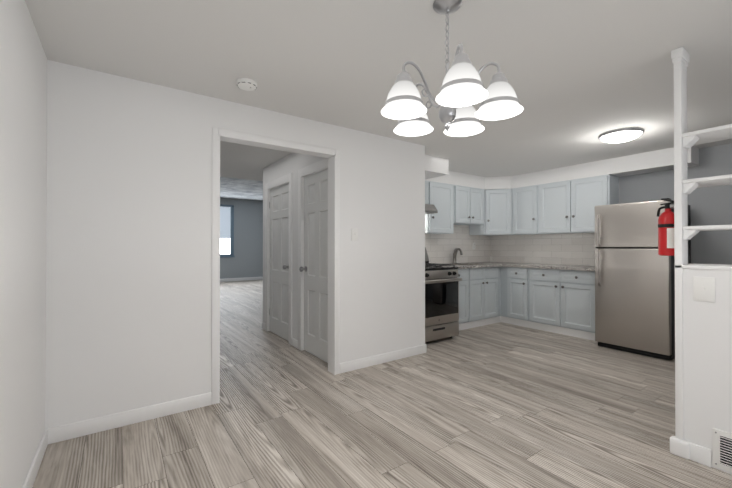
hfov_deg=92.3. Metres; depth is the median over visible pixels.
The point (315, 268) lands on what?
door
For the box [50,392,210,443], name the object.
baseboard
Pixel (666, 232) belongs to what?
fire extinguisher
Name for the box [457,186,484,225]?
upper cabinet
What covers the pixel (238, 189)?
ceiling
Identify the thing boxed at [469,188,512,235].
upper cabinet
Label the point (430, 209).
range hood
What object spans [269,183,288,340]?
door
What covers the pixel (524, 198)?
upper cabinet
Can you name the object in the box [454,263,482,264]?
sink
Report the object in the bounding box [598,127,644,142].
flush ceiling light
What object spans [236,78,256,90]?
smoke detector
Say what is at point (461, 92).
chandelier
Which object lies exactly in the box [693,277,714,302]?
light switch
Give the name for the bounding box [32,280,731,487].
floor
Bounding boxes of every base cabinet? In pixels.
[457,268,472,330]
[473,267,500,323]
[501,266,524,326]
[525,268,594,340]
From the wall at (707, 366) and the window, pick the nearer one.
the wall at (707, 366)
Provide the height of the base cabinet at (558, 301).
0.880 m
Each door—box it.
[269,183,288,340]
[299,169,327,362]
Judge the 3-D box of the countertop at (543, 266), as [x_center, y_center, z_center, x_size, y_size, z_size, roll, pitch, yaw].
[2.571,0.331,5.362,0.663,0.034,2.008,0,0,-35]
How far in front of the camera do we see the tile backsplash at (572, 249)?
5.53 m
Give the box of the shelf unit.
[682,124,731,239]
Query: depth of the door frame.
3.29 m
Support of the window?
in the wall at (246, 260)
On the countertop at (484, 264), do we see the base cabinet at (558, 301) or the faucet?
the faucet
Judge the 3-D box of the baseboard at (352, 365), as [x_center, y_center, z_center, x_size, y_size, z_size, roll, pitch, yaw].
[0.215,1.172,3.631,1.133,0.095,0.013,0,0,-35]
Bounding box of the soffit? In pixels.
[425,146,698,188]
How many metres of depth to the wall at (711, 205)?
4.05 m
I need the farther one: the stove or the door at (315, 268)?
the stove
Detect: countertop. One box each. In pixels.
[447,263,497,268]
[471,262,594,270]
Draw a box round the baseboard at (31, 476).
[22,428,49,487]
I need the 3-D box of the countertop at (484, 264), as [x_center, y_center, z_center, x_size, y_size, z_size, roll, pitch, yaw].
[1.364,0.331,5.340,1.125,0.034,0.653,0,0,-35]
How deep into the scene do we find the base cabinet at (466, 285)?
5.03 m
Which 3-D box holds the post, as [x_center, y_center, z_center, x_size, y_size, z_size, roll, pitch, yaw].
[1.834,0.045,2.044,0.145,2.330,0.088,0,0,-35]
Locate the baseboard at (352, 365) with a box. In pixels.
[340,344,426,373]
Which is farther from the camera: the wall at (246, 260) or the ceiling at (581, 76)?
the wall at (246, 260)
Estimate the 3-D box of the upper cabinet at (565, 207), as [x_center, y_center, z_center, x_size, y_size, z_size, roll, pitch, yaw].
[3.009,-0.530,5.038,0.313,0.744,0.945,0,0,-35]
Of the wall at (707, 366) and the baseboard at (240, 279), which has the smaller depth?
the wall at (707, 366)
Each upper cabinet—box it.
[425,180,428,203]
[425,181,456,233]
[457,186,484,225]
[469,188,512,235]
[513,185,536,233]
[537,174,618,233]
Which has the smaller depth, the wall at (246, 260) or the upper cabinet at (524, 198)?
the upper cabinet at (524, 198)
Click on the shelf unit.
(708, 135)
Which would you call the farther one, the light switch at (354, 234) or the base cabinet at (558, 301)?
the base cabinet at (558, 301)
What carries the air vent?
in the wall at (707, 366)
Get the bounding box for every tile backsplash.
[425,225,492,263]
[493,233,595,265]
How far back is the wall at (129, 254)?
2.46 m
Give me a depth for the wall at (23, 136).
1.59 m
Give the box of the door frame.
[211,127,339,404]
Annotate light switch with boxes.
[351,228,357,240]
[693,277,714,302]
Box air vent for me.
[712,428,731,472]
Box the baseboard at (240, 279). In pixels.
[220,277,262,281]
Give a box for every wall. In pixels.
[0,0,46,487]
[45,60,424,428]
[220,198,262,278]
[263,153,324,340]
[511,143,731,265]
[674,263,731,473]
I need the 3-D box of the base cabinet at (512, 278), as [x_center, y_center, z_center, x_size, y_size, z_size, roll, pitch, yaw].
[2.491,0.790,5.507,0.624,0.880,0.470,0,0,-35]
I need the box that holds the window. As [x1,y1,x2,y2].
[220,204,234,257]
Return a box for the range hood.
[425,204,437,213]
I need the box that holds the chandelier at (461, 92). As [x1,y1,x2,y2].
[381,0,522,136]
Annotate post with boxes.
[670,47,689,458]
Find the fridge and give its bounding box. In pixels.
[595,198,690,359]
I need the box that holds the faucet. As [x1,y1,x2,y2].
[453,248,462,263]
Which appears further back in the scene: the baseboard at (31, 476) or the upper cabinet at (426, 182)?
the upper cabinet at (426, 182)
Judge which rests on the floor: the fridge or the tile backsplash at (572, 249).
the fridge
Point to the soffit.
(436, 169)
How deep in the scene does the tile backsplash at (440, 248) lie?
5.88 m
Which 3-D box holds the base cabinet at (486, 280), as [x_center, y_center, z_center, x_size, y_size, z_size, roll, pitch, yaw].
[2.128,0.793,5.907,0.756,0.880,0.603,0,0,-35]
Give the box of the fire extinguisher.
[657,199,673,255]
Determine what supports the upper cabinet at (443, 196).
attached to the wall
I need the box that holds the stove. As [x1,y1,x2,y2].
[425,247,461,341]
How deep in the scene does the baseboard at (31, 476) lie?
1.85 m
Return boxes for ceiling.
[25,0,731,180]
[220,177,262,200]
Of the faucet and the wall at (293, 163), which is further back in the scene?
the faucet

